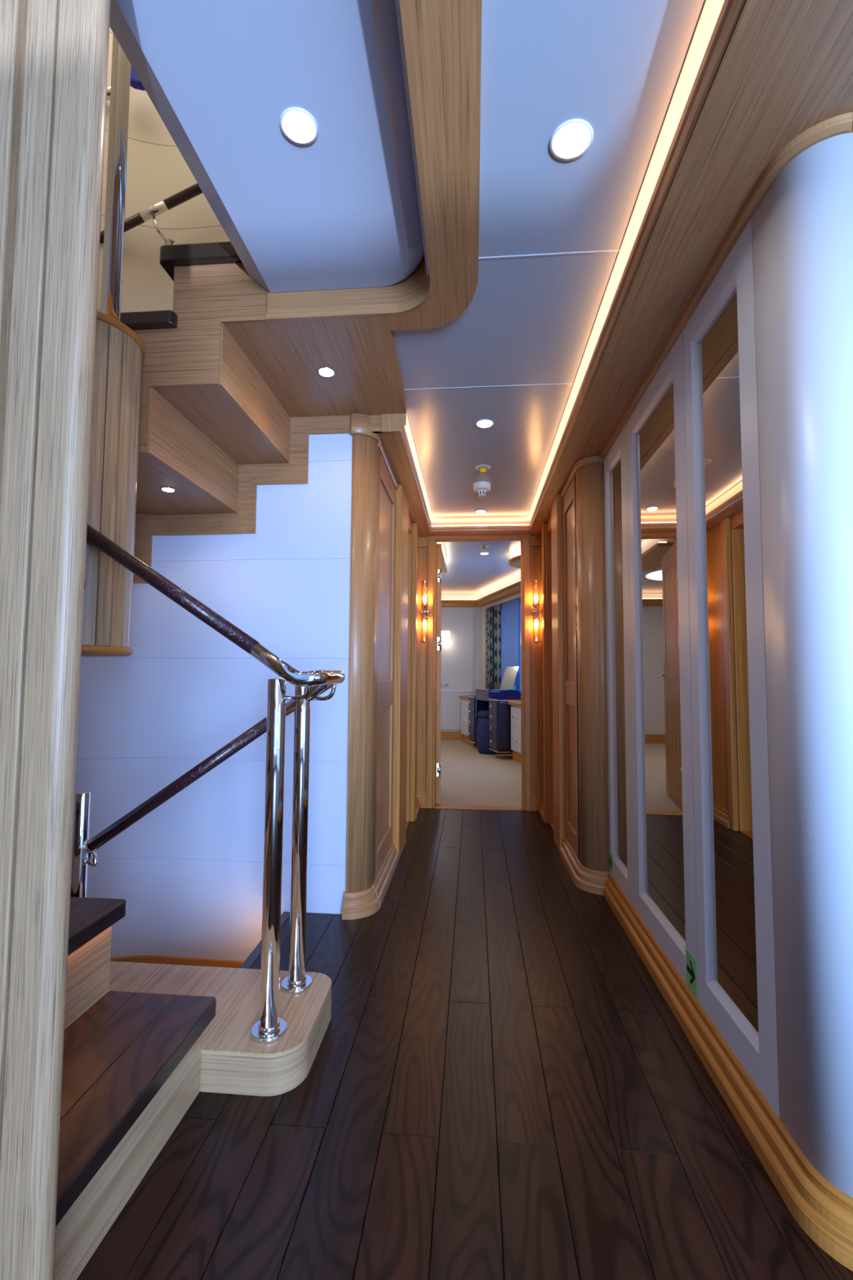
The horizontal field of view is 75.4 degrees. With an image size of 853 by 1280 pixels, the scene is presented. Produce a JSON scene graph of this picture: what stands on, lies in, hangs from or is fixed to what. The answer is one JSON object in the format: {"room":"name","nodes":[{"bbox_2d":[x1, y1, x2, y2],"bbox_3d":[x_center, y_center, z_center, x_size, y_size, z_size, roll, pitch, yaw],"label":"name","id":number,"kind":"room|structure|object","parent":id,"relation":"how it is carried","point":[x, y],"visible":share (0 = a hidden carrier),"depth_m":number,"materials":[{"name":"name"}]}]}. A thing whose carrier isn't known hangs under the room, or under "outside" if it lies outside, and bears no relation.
{"room":"ship interior","nodes":[
{"label":"ship interior","id":0,"kind":"room"},
{"bbox_2d":[75,26,352,961],"bbox_3d":[-1.371,-0.337,1.996,2.172,6.100,0.894,4,-5,-43],"label":"wall","id":1,"kind":"structure","parent":0,"point":[188,873],"depth_m":2.40,"materials":[{"name":"white paint"}]},
{"bbox_2d":[106,85,133,101],"bbox_3d":[-1.383,-2.501,2.490,0.222,0.121,0.050,0,-4,5],"label":"wall handrail","id":2,"kind":"object","parent":1,"relation":"attached to","point":[108,93],"visible":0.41,"depth_m":2.48,"materials":[{"name":"silver metal"}]},
{"bbox_2d":[129,64,145,90],"bbox_3d":[-1.290,-2.541,2.469,0.110,0.152,0.040,0,-4,5],"label":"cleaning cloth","id":3,"kind":"object","parent":2,"relation":"hanging from","point":[135,82],"visible":0.27,"depth_m":2.45,"materials":[{"name":"blue fabric"}]},
{"bbox_2d":[99,182,202,244],"bbox_3d":[-1.140,-1.950,2.502,1.216,0.571,0.113,0,-4,5],"label":"wall handrail","id":4,"kind":"object","parent":1,"relation":"attached to","point":[162,206],"visible":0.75,"depth_m":2.46,"materials":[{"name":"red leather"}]},
{"bbox_2d":[110,955,244,968],"bbox_3d":[-1.358,1.395,1.874,2.086,0.148,0.849,4,-5,-43],"label":"baseboard","id":5,"kind":"structure","parent":1,"relation":"attached to","point":[157,959],"depth_m":2.34,"materials":[{"name":"brown wood"}]},
{"bbox_2d":[120,240,351,583],"bbox_3d":[-1.060,-0.764,2.132,1.425,0.984,0.723,0,-4,5],"label":"staircase","id":6,"kind":"structure","parent":1,"relation":"on","point":[225,412],"depth_m":1.96,"materials":[{"name":"brown wood"}]},
{"bbox_2d":[80,310,145,656],"bbox_3d":[-1.012,-0.433,1.611,0.310,0.953,0.300,0,-4,5],"label":"wall panel","id":7,"kind":"object","parent":6,"relation":"attached to","point":[119,351],"visible":0.43,"depth_m":1.55,"materials":[{"name":"brown wood"}]},
{"bbox_2d":[100,32,119,314],"bbox_3d":[-0.931,-1.408,1.637,0.023,1.000,0.022,0,-4,5],"label":"post","id":8,"kind":"object","parent":7,"relation":"on","point":[105,269],"visible":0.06,"depth_m":1.62,"materials":[{"name":"beige wood"}]},
{"bbox_2d":[106,44,130,320],"bbox_3d":[-0.895,-2.132,1.666,0.033,2.450,0.033,0,-4,5],"label":"pole","id":9,"kind":"object","parent":7,"relation":"on","point":[114,290],"visible":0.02,"depth_m":1.60,"materials":[{"name":"brown wood"}]},
{"bbox_2d":[160,486,175,492],"bbox_3d":[-0.998,-0.580,2.132,0.052,0.004,0.052,0,-4,5],"label":"ceiling light","id":10,"kind":"object","parent":6,"relation":"attached to","point":[164,488],"visible":1,"depth_m":2.12,"materials":[{"name":"silver metal"}]},
{"bbox_2d":[239,911,289,968],"bbox_3d":[-0.607,1.130,2.002,0.035,0.020,0.625,0,-4,5],"label":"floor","id":11,"kind":"structure","parent":1,"relation":"attached to","point":[251,958],"depth_m":1.97,"materials":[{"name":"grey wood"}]},
{"bbox_2d":[350,413,380,442],"bbox_3d":[-0.265,-0.938,2.433,0.148,0.088,0.045,3,-4,-37],"label":"trim","id":12,"kind":"structure","parent":1,"relation":"attached to","point":[360,424],"depth_m":2.40,"materials":[{"name":"brown wood"}]},
{"bbox_2d":[109,0,424,293],"bbox_3d":[-0.471,-1.377,-0.555,0.581,0.245,4.647,0,-4,5],"label":"ceiling","id":13,"kind":"structure","parent":0,"point":[340,210],"depth_m":1.22,"materials":[{"name":"grey"}]},
{"bbox_2d":[280,106,318,145],"bbox_3d":[-0.284,-1.141,1.229,0.084,0.004,0.084,0,-4,5],"label":"recessed light","id":14,"kind":"object","parent":13,"relation":"in","point":[298,126],"visible":1,"depth_m":1.23,"materials":[{"name":"white paint"}]},
{"bbox_2d":[266,0,481,416],"bbox_3d":[-0.420,-1.158,-0.231,0.826,0.018,5.327,0,-4,5],"label":"ceiling","id":15,"kind":"structure","parent":0,"point":[446,35],"depth_m":1.42,"materials":[{"name":"brown wood"}]},
{"bbox_2d":[317,366,335,377],"bbox_3d":[-0.376,-1.005,2.072,0.066,0.004,0.066,0,-4,5],"label":"recessed light","id":16,"kind":"object","parent":15,"relation":"in","point":[325,371],"visible":1,"depth_m":2.06,"materials":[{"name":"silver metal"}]},
{"bbox_2d":[345,434,418,892],"bbox_3d":[-0.232,0.136,3.334,0.175,2.135,1.990,0,-4,5],"label":"wall","id":17,"kind":"structure","parent":0,"point":[361,826],"depth_m":2.40,"materials":[{"name":"brown wood"}]},
{"bbox_2d":[342,842,399,919],"bbox_3d":[-0.207,1.113,2.595,0.123,0.095,0.736,0,-4,13],"label":"baseboard","id":18,"kind":"structure","parent":17,"relation":"attached to","point":[366,903],"depth_m":2.32,"materials":[{"name":"brown wood"}]},
{"bbox_2d":[370,415,382,433],"bbox_3d":[-0.212,-0.948,2.426,0.165,0.072,0.017,0,-4,5],"label":"trim","id":19,"kind":"structure","parent":17,"relation":"attached to","point":[375,420],"depth_m":2.42,"materials":[{"name":"brown wood"}]},
{"bbox_2d":[377,440,398,489],"bbox_3d":[-0.190,-0.871,2.789,0.016,0.031,0.592,0,-4,5],"label":"trim","id":20,"kind":"structure","parent":17,"relation":"attached to","point":[380,446],"depth_m":2.72,"materials":[{"name":"brown wood"}]},
{"bbox_2d":[381,413,406,432],"bbox_3d":[-0.142,-0.946,2.406,0.107,0.078,0.010,0,-4,5],"label":"trim","id":21,"kind":"structure","parent":17,"relation":"attached to","point":[390,423],"depth_m":2.40,"materials":[{"name":"brown wood"}]},
{"bbox_2d":[392,484,408,858],"bbox_3d":[-0.175,0.166,3.177,0.095,2.057,0.310,0,-4,5],"label":"trim","id":22,"kind":"structure","parent":17,"relation":"attached to","point":[400,722],"depth_m":3.06,"materials":[{"name":"brown wood"}]},
{"bbox_2d":[408,516,411,533],"bbox_3d":[-0.188,-0.796,3.627,0.130,0.082,0.465,0,-4,5],"label":"trim","id":23,"kind":"structure","parent":17,"relation":"attached to","point":[410,521],"depth_m":3.77,"materials":[{"name":"brown wood"}]},
{"bbox_2d":[405,523,417,821],"bbox_3d":[-0.184,0.207,3.841,0.224,2.057,0.085,0,-4,5],"label":"trim","id":24,"kind":"structure","parent":17,"relation":"attached to","point":[413,537],"depth_m":3.81,"materials":[{"name":"brown wood"}]},
{"bbox_2d":[415,795,420,818],"bbox_3d":[-0.075,1.199,3.982,0.038,0.095,0.336,0,-4,5],"label":"baseboard","id":25,"kind":"structure","parent":17,"relation":"attached to","point":[417,802],"depth_m":4.00,"materials":[{"name":"brown wood"}]},
{"bbox_2d":[406,413,433,517],"bbox_3d":[-0.022,-0.952,3.238,0.004,0.005,1.660,0,-4,5],"label":"trim","id":26,"kind":"structure","parent":17,"relation":"attached to","point":[406,414],"depth_m":2.95,"materials":[{"name":"white paint"}]},
{"bbox_2d":[421,579,431,643],"bbox_3d":[-0.004,-0.215,4.196,0.075,0.479,0.110,0,-4,5],"label":"wall sconce","id":27,"kind":"object","parent":17,"relation":"attached to","point":[424,612],"visible":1,"depth_m":4.17,"materials":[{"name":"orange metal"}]},
{"bbox_2d":[395,0,429,275],"bbox_3d":[-0.111,-1.336,-0.612,0.160,0.210,4.600,0,-4,5],"label":"trim","id":28,"kind":"structure","parent":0,"point":[397,2],"depth_m":1.19,"materials":[{"name":"white paint"}]},
{"bbox_2d":[440,596,481,731],"bbox_3d":[-0.177,0.426,8.566,2.600,2.200,0.060,0,-4,5],"label":"wall","id":29,"kind":"structure","parent":0,"point":[477,610],"depth_m":8.47,"materials":[{"name":"grey"}]},
{"bbox_2d":[440,631,449,641],"bbox_3d":[0.305,-0.054,8.476,0.215,0.245,0.064,0,-4,5],"label":"wall lamp","id":30,"kind":"object","parent":29,"relation":"attached to","point":[445,635],"visible":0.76,"depth_m":8.47,"materials":[{"name":"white glass"}]},
{"bbox_2d":[440,731,462,740],"bbox_3d":[-0.468,1.455,8.468,2.040,0.129,0.024,0,-4,5],"label":"baseboard","id":31,"kind":"structure","parent":29,"relation":"attached to","point":[446,735],"depth_m":8.38,"materials":[{"name":"brown wood"}]},
{"bbox_2d":[440,607,474,729],"bbox_3d":[0.172,0.428,8.470,1.112,1.870,0.070,0,-4,5],"label":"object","id":32,"kind":"structure","parent":29,"relation":"in","point":[456,655],"depth_m":8.47,"materials":[{"name":"grey paint"}]},
{"bbox_2d":[76,808,852,1279],"bbox_3d":[0.243,1.105,0.514,5.600,0.140,7.200,0,-4,5],"label":"floor","id":33,"kind":"structure","parent":0,"point":[620,1156],"depth_m":1.22,"materials":[{"name":"brown wood"}]},
{"bbox_2d":[0,0,111,1279],"bbox_3d":[-1.415,-0.074,0.893,1.830,2.240,0.072,0,-4,5],"label":"pillar","id":34,"kind":"structure","parent":33,"relation":"on","point":[54,54],"depth_m":0.79,"materials":[{"name":"brown wood"}]},
{"bbox_2d":[53,897,331,1279],"bbox_3d":[-1.049,0.634,1.305,1.490,0.880,0.898,0,-4,5],"label":"staircase","id":35,"kind":"structure","parent":33,"relation":"on","point":[142,1041],"depth_m":1.23,"materials":[{"name":"brown wood"}]},
{"bbox_2d":[70,524,345,1043],"bbox_3d":[-0.696,0.556,1.560,0.903,1.792,0.325,0,-4,5],"label":"stair railing","id":36,"kind":"object","parent":35,"relation":"on","point":[308,685],"visible":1,"depth_m":1.46,"materials":[{"name":"silver metal"}]},
{"bbox_2d":[435,739,521,806],"bbox_3d":[0.254,1.422,6.562,3.800,0.031,4.730,0,-4,5],"label":"floor","id":37,"kind":"structure","parent":0,"point":[468,776],"depth_m":5.36,"materials":[{"name":"beige carpet"}]},
{"bbox_2d":[458,695,477,746],"bbox_3d":[0.718,1.155,7.981,0.364,0.684,0.591,1,-4,-12],"label":"base cabinet","id":38,"kind":"object","parent":37,"relation":"on","point":[464,699],"visible":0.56,"depth_m":7.99,"materials":[{"name":"white paint"}]},
{"bbox_2d":[458,695,469,699],"bbox_3d":[0.721,0.833,8.002,0.360,0.039,0.590,1,-4,-12],"label":"countertop","id":39,"kind":"structure","parent":38,"relation":"on","point":[467,697],"depth_m":8.02,"materials":[{"name":"brown wood"}]},
{"bbox_2d":[476,710,496,754],"bbox_3d":[0.783,1.171,7.036,0.290,0.535,0.290,0,-4,5],"label":"stool","id":40,"kind":"object","parent":37,"relation":"on","point":[482,726],"visible":0.61,"depth_m":6.93,"materials":[{"name":"blue fabric"}]},
{"bbox_2d":[477,710,489,718],"bbox_3d":[0.784,0.947,7.050,0.260,0.085,0.260,0,-4,5],"label":"seat cushion","id":41,"kind":"object","parent":40,"relation":"on","point":[482,714],"depth_m":6.95,"materials":[{"name":"blue fabric"}]},
{"bbox_2d":[507,701,521,764],"bbox_3d":[1.195,1.037,6.022,0.274,0.684,1.030,1,-4,-12],"label":"base cabinet","id":42,"kind":"object","parent":37,"relation":"on","point":[516,706],"visible":0.27,"depth_m":6.30,"materials":[{"name":"white paint"}]},
{"bbox_2d":[507,701,521,706],"bbox_3d":[1.198,0.715,6.042,0.270,0.039,1.030,1,-4,-12],"label":"countertop","id":43,"kind":"structure","parent":42,"relation":"on","point":[512,703],"depth_m":6.32,"materials":[{"name":"brown wood"}]},
{"bbox_2d":[436,541,520,596],"bbox_3d":[0.416,-0.804,6.671,4.100,0.030,4.760,0,-4,5],"label":"ceiling","id":44,"kind":"structure","parent":0,"point":[470,573],"depth_m":6.23,"materials":[{"name":"grey paint"}]},
{"bbox_2d":[441,549,447,573],"bbox_3d":[0.009,-0.786,5.453,0.335,0.040,1.150,0,-4,5],"label":"ceiling pelmet","id":45,"kind":"structure","parent":44,"relation":"attached to","point":[444,570],"depth_m":5.61,"materials":[{"name":"brown wood"}]},
{"bbox_2d":[480,545,488,550],"bbox_3d":[0.546,-0.864,5.186,0.088,0.030,0.088,0,-4,5],"label":"sprinkler head","id":46,"kind":"object","parent":44,"relation":"attached to","point":[484,547],"visible":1,"depth_m":5.17},
{"bbox_2d":[508,554,520,568],"bbox_3d":[1.218,-0.779,5.476,0.800,0.045,0.800,0,-4,5],"label":"ceiling tray","id":47,"kind":"object","parent":44,"relation":"attached to","point":[514,562],"visible":0.22,"depth_m":5.42,"materials":[{"name":"brown wood"}]},
{"bbox_2d":[417,546,542,794],"bbox_3d":[0.399,0.112,4.207,0.945,2.300,0.020,0,-4,5],"label":"wall","id":48,"kind":"structure","parent":0,"point":[535,551],"depth_m":4.19,"materials":[{"name":"brown wood"}]},
{"bbox_2d":[416,791,426,808],"bbox_3d":[-0.042,1.200,4.151,0.077,0.115,0.028,0,-4,5],"label":"baseboard","id":49,"kind":"structure","parent":48,"relation":"attached to","point":[421,796],"depth_m":4.14,"materials":[{"name":"brown wood"}]},
{"bbox_2d":[417,537,427,547],"bbox_3d":[-0.029,-0.757,4.274,0.077,0.077,0.023,0,-4,5],"label":"trim","id":50,"kind":"structure","parent":48,"relation":"attached to","point":[422,541],"depth_m":4.26,"materials":[{"name":"brown wood"}]},
{"bbox_2d":[426,539,436,808],"bbox_3d":[0.038,0.244,4.228,0.068,2.034,0.094,0,-4,5],"label":"trim","id":51,"kind":"structure","parent":48,"relation":"attached to","point":[432,544],"depth_m":4.18,"materials":[{"name":"brown wood"}]},
{"bbox_2d":[435,543,441,804],"bbox_3d":[0.100,0.267,4.575,0.093,2.008,0.661,1,-4,-4],"label":"door","id":52,"kind":"structure","parent":48,"relation":"in","point":[438,673],"depth_m":4.26,"materials":[{"name":"brown wood"}]},
{"bbox_2d":[435,804,522,810],"bbox_3d":[0.389,1.256,4.135,0.649,0.009,0.095,0,-4,5],"label":"trim","id":53,"kind":"structure","parent":48,"relation":"attached to","point":[438,806],"depth_m":4.12,"materials":[{"name":"brown wood"}]},
{"bbox_2d":[427,534,530,542],"bbox_3d":[0.402,-0.787,4.263,0.784,0.032,0.090,0,-4,5],"label":"trim","id":54,"kind":"structure","parent":48,"relation":"attached to","point":[517,537],"depth_m":4.23,"materials":[{"name":"brown wood"}]},
{"bbox_2d":[520,537,532,810],"bbox_3d":[0.753,0.245,4.167,0.068,2.034,0.094,0,-4,5],"label":"trim","id":55,"kind":"structure","parent":48,"relation":"attached to","point":[526,614],"depth_m":4.13,"materials":[{"name":"brown wood"}]},
{"bbox_2d":[530,535,541,546],"bbox_3d":[0.832,-0.756,4.201,0.084,0.077,0.023,0,-4,5],"label":"trim","id":56,"kind":"structure","parent":48,"relation":"attached to","point":[535,540],"depth_m":4.19,"materials":[{"name":"brown wood"}]},
{"bbox_2d":[532,794,542,810],"bbox_3d":[0.819,1.201,4.078,0.084,0.115,0.028,0,-4,5],"label":"baseboard","id":57,"kind":"structure","parent":48,"relation":"attached to","point":[536,798],"depth_m":4.07,"materials":[{"name":"brown wood"}]},
{"bbox_2d":[266,0,705,517],"bbox_3d":[-0.082,-1.242,0.586,1.055,0.291,6.999,0,-4,5],"label":"ceiling","id":58,"kind":"structure","parent":0,"point":[614,66],"depth_m":1.46,"materials":[{"name":"grey"}]},
{"bbox_2d":[475,510,486,513],"bbox_3d":[0.385,-0.907,3.907,0.080,0.004,0.080,0,-4,5],"label":"recessed light","id":59,"kind":"object","parent":58,"relation":"in","point":[477,511],"visible":1,"depth_m":3.90,"materials":[{"name":"white paint"}]},
{"bbox_2d":[473,481,490,497],"bbox_3d":[0.336,-0.906,3.346,0.108,0.075,0.108,0,-4,5],"label":"smoke detector","id":60,"kind":"object","parent":58,"relation":"attached to","point":[482,488],"visible":1,"depth_m":3.32,"materials":[{"name":"beige plastic"}]},
{"bbox_2d":[475,464,490,474],"bbox_3d":[0.315,-0.945,3.079,0.088,0.030,0.088,0,-4,5],"label":"sprinkler head","id":61,"kind":"object","parent":58,"relation":"attached to","point":[482,468],"visible":1,"depth_m":3.06},
{"bbox_2d":[475,419,493,427],"bbox_3d":[0.267,-0.992,2.535,0.084,0.004,0.084,0,-4,5],"label":"recessed light","id":62,"kind":"object","parent":58,"relation":"in","point":[482,423],"visible":1,"depth_m":2.53,"materials":[{"name":"white paint"}]},
{"bbox_2d":[404,249,619,390],"bbox_3d":[0.206,-1.036,1.868,0.693,0.004,0.693,0,-4,5],"label":"trim","id":63,"kind":"structure","parent":58,"relation":"attached to","point":[606,251],"depth_m":1.52,"materials":[{"name":"white paint"}]},
{"bbox_2d":[549,119,593,160],"bbox_3d":[0.312,-1.075,1.190,0.092,0.004,0.092,0,-4,5],"label":"recessed light","id":64,"kind":"object","parent":58,"relation":"in","point":[573,138],"visible":1,"depth_m":1.19,"materials":[{"name":"white paint"}]},
{"bbox_2d":[481,582,521,697],"bbox_3d":[1.321,0.305,6.432,0.060,2.200,4.750,1,-4,-12],"label":"wall","id":65,"kind":"structure","parent":0,"point":[516,596],"depth_m":8.35,"materials":[{"name":"grey"}]},
{"bbox_2d":[441,580,520,607],"bbox_3d":[0.817,-0.648,6.994,1.846,0.095,5.464,3,-4,-36],"label":"trim","id":66,"kind":"structure","parent":65,"relation":"attached to","point":[513,588],"depth_m":7.98,"materials":[{"name":"brown wood"}]},
{"bbox_2d":[441,579,520,599],"bbox_3d":[0.801,-0.707,6.975,1.778,0.010,5.406,3,-4,-36],"label":"light","id":67,"kind":"object","parent":65,"relation":"attached to","point":[520,580],"visible":0.09,"depth_m":8.16,"materials":[{"name":"white"}]},
{"bbox_2d":[484,603,501,688],"bbox_3d":[0.946,0.152,7.861,0.036,1.275,0.621,1,-4,-12],"label":"curtain","id":68,"kind":"object","parent":65,"relation":"hanging from","point":[492,614],"visible":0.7,"depth_m":7.83,"materials":[{"name":"fabric"}]},
{"bbox_2d":[467,666,521,752],"bbox_3d":[0.895,0.850,7.105,0.447,1.018,1.210,1,-4,-12],"label":"vanity desk","id":69,"kind":"object","parent":65,"relation":"attached to","point":[495,700],"visible":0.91,"depth_m":6.82,"materials":[{"name":"blue paint"}]},
{"bbox_2d":[500,666,518,688],"bbox_3d":[1.069,0.487,7.136,0.096,0.286,0.472,1,-4,-12],"label":"mirror","id":70,"kind":"object","parent":69,"relation":"on","point":[510,673],"depth_m":7.12,"materials":[{"name":"mirror"}]},
{"bbox_2d":[502,598,519,685],"bbox_3d":[1.107,0.041,7.298,0.030,1.110,0.601,1,-4,-12],"label":"sheer curtain","id":71,"kind":"object","parent":65,"relation":"hanging from","point":[510,610],"visible":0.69,"depth_m":7.28,"materials":[{"name":"blue fabric"}]},
{"bbox_2d":[501,598,521,696],"bbox_3d":[1.280,0.079,6.873,0.040,1.265,2.700,1,-4,-12],"label":"window","id":72,"kind":"structure","parent":65,"relation":"in","point":[514,686],"depth_m":7.24,"materials":[{"name":"blue"}]},
{"bbox_2d":[541,534,543,798],"bbox_3d":[0.950,0.226,4.028,0.188,2.057,0.400,0,-4,5],"label":"wall","id":73,"kind":"structure","parent":0,"point":[541,535],"depth_m":4.10,"materials":[{"name":"brown wood"}]},
{"bbox_2d":[531,578,542,643],"bbox_3d":[0.825,-0.214,4.126,0.075,0.479,0.110,0,-4,5],"label":"wall sconce","id":74,"kind":"object","parent":73,"relation":"attached to","point":[535,611],"visible":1,"depth_m":4.09,"materials":[{"name":"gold metal"}]},
{"bbox_2d":[537,798,543,821],"bbox_3d":[0.830,1.202,3.925,0.038,0.095,0.296,0,-4,5],"label":"baseboard","id":75,"kind":"structure","parent":73,"relation":"attached to","point":[540,807],"depth_m":3.96,"materials":[{"name":"brown wood"}]},
{"bbox_2d":[542,521,553,824],"bbox_3d":[0.924,0.211,3.790,0.238,2.057,0.080,0,-4,5],"label":"trim","id":76,"kind":"structure","parent":73,"relation":"attached to","point":[546,536],"depth_m":3.77,"materials":[{"name":"brown wood"}]},
{"bbox_2d":[548,516,551,533],"bbox_3d":[0.899,-0.788,3.633,0.145,0.082,0.360,0,-4,5],"label":"trim","id":77,"kind":"structure","parent":73,"relation":"attached to","point":[549,520],"depth_m":3.74,"materials":[{"name":"brown wood"}]},
{"bbox_2d":[404,0,724,525],"bbox_3d":[0.189,-1.087,0.675,1.140,0.085,7.240,0,-4,5],"label":"cove","id":78,"kind":"object","parent":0,"point":[713,7],"visible":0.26,"depth_m":1.45,"materials":[{"name":"white"}]},
{"bbox_2d":[431,525,456,526],"bbox_3d":[0.131,-0.854,4.126,0.177,0.006,0.011,0,-4,5],"label":"light","id":79,"kind":"object","parent":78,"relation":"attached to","point":[432,526],"depth_m":4.14,"materials":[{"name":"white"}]},
{"bbox_2d":[472,524,506,525],"bbox_3d":[0.469,-0.854,4.095,0.247,0.006,0.015,0,-4,5],"label":"light","id":80,"kind":"object","parent":78,"relation":"attached to","point":[476,525],"depth_m":4.11,"materials":[{"name":"white"}]},
{"bbox_2d":[562,475,579,858],"bbox_3d":[0.794,0.157,2.947,0.050,2.060,0.415,0,-4,5],"label":"wall","id":81,"kind":"structure","parent":0,"point":[570,611],"depth_m":3.00,"materials":[{"name":"brown wood"}]},
{"bbox_2d":[551,493,565,850],"bbox_3d":[0.809,0.178,3.276,0.090,2.057,0.245,0,-4,5],"label":"trim","id":82,"kind":"structure","parent":81,"relation":"attached to","point":[557,522],"depth_m":3.19,"materials":[{"name":"brown wood"}]},
{"bbox_2d":[560,455,604,498],"bbox_3d":[0.776,-0.856,2.933,0.103,0.031,0.567,1,-4,-6],"label":"trim","id":83,"kind":"structure","parent":81,"relation":"attached to","point":[593,460],"depth_m":2.73,"materials":[{"name":"brown wood"}]},
{"bbox_2d":[574,462,609,871],"bbox_3d":[0.801,0.142,2.681,0.098,2.057,0.203,3,-4,-37],"label":"wall","id":84,"kind":"structure","parent":0,"point":[589,517],"depth_m":2.64,"materials":[{"name":"brown wood"}]},
{"bbox_2d":[391,0,767,534],"bbox_3d":[0.103,-1.043,0.614,0.816,0.046,7.110,0,-4,5],"label":"trim","id":85,"kind":"structure","parent":84,"relation":"attached to","point":[731,11],"depth_m":1.29,"materials":[{"name":"brown wood"}]},
{"bbox_2d":[559,836,608,895],"bbox_3d":[0.753,1.132,2.801,0.125,0.095,0.593,1,-4,-6],"label":"baseboard","id":86,"kind":"structure","parent":84,"relation":"attached to","point":[591,881],"depth_m":2.60,"materials":[{"name":"brown wood"}]},
{"bbox_2d":[528,0,708,515],"bbox_3d":[0.443,-1.116,0.530,0.004,0.005,6.990,0,-4,5],"label":"trim","id":87,"kind":"structure","parent":84,"relation":"attached to","point":[706,1],"depth_m":1.29,"materials":[{"name":"white paint"}]},
{"bbox_2d":[370,0,852,537],"bbox_3d":[1.322,-1.024,0.605,3.470,0.020,7.300,0,-4,5],"label":"ceiling","id":88,"kind":"structure","parent":0,"point":[794,73],"depth_m":1.14,"materials":[{"name":"brown wood"}]},
{"bbox_2d":[751,132,852,1197],"bbox_3d":[1.965,0.090,1.716,2.374,2.057,1.644,0,-4,5],"label":"wall","id":89,"kind":"structure","parent":0,"point":[802,225],"depth_m":1.06,"materials":[{"name":"white paint"}]},
{"bbox_2d":[604,422,635,908],"bbox_3d":[0.846,0.087,2.402,0.029,1.948,0.400,0,-4,5],"label":"mirror panel","id":90,"kind":"object","parent":89,"relation":"attached to","point":[620,740],"visible":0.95,"depth_m":2.43,"materials":[{"name":"white paint"}]},
{"bbox_2d":[608,851,613,874],"bbox_3d":[0.839,1.013,2.512,0.002,0.082,0.064,0,-4,5],"label":"arrow sign","id":91,"kind":"object","parent":90,"relation":"attached to","point":[611,856],"visible":1,"depth_m":2.51,"materials":[{"name":"green plastic"}]},
{"bbox_2d":[611,458,627,869],"bbox_3d":[0.851,0.086,2.427,0.003,1.760,0.225,0,-4,5],"label":"mirror","id":92,"kind":"object","parent":90,"relation":"attached to","point":[619,809],"depth_m":2.45,"materials":[{"name":"white mirror"}]},
{"bbox_2d":[626,330,698,1000],"bbox_3d":[0.804,0.056,1.899,0.029,1.948,0.604,0,-4,5],"label":"mirror panel","id":93,"kind":"object","parent":89,"relation":"attached to","point":[665,883],"visible":0.95,"depth_m":1.87,"materials":[{"name":"white paint"}]},
{"bbox_2d":[637,382,685,942],"bbox_3d":[0.807,0.054,1.910,0.003,1.760,0.425,0,-4,5],"label":"mirror","id":94,"kind":"object","parent":93,"relation":"attached to","point":[660,779],"depth_m":1.90,"materials":[{"name":"white mirror"}]},
{"bbox_2d":[685,947,697,998],"bbox_3d":[0.761,0.955,1.585,0.002,0.102,0.076,0,-4,5],"label":"arrow sign","id":95,"kind":"object","parent":93,"relation":"attached to","point":[691,971],"visible":1,"depth_m":1.58,"materials":[{"name":"green plastic"}]},
{"bbox_2d":[600,111,852,459],"bbox_3d":[1.959,-0.929,1.755,2.394,0.024,1.634,0,-4,5],"label":"trim","id":96,"kind":"structure","parent":89,"relation":"attached to","point":[841,124],"depth_m":1.28,"materials":[{"name":"brown wood"}]},
{"bbox_2d":[603,871,852,1271],"bbox_3d":[1.939,1.067,1.625,2.408,0.095,1.648,0,-4,5],"label":"baseboard","id":97,"kind":"structure","parent":89,"relation":"attached to","point":[824,1211],"depth_m":1.20,"materials":[{"name":"brown wood"}]},
{"bbox_2d":[683,217,780,1118],"bbox_3d":[0.761,0.025,1.393,0.029,1.948,0.407,0,-4,5],"label":"mirror panel","id":98,"kind":"object","parent":89,"relation":"attached to","point":[737,980],"visible":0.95,"depth_m":1.37,"materials":[{"name":"white paint"}]},
{"bbox_2d":[699,288,758,1035],"bbox_3d":[0.764,0.023,1.403,0.003,1.760,0.245,0,-4,5],"label":"mirror","id":99,"kind":"object","parent":98,"relation":"attached to","point":[725,732],"depth_m":1.41,"materials":[{"name":"white mirror"}]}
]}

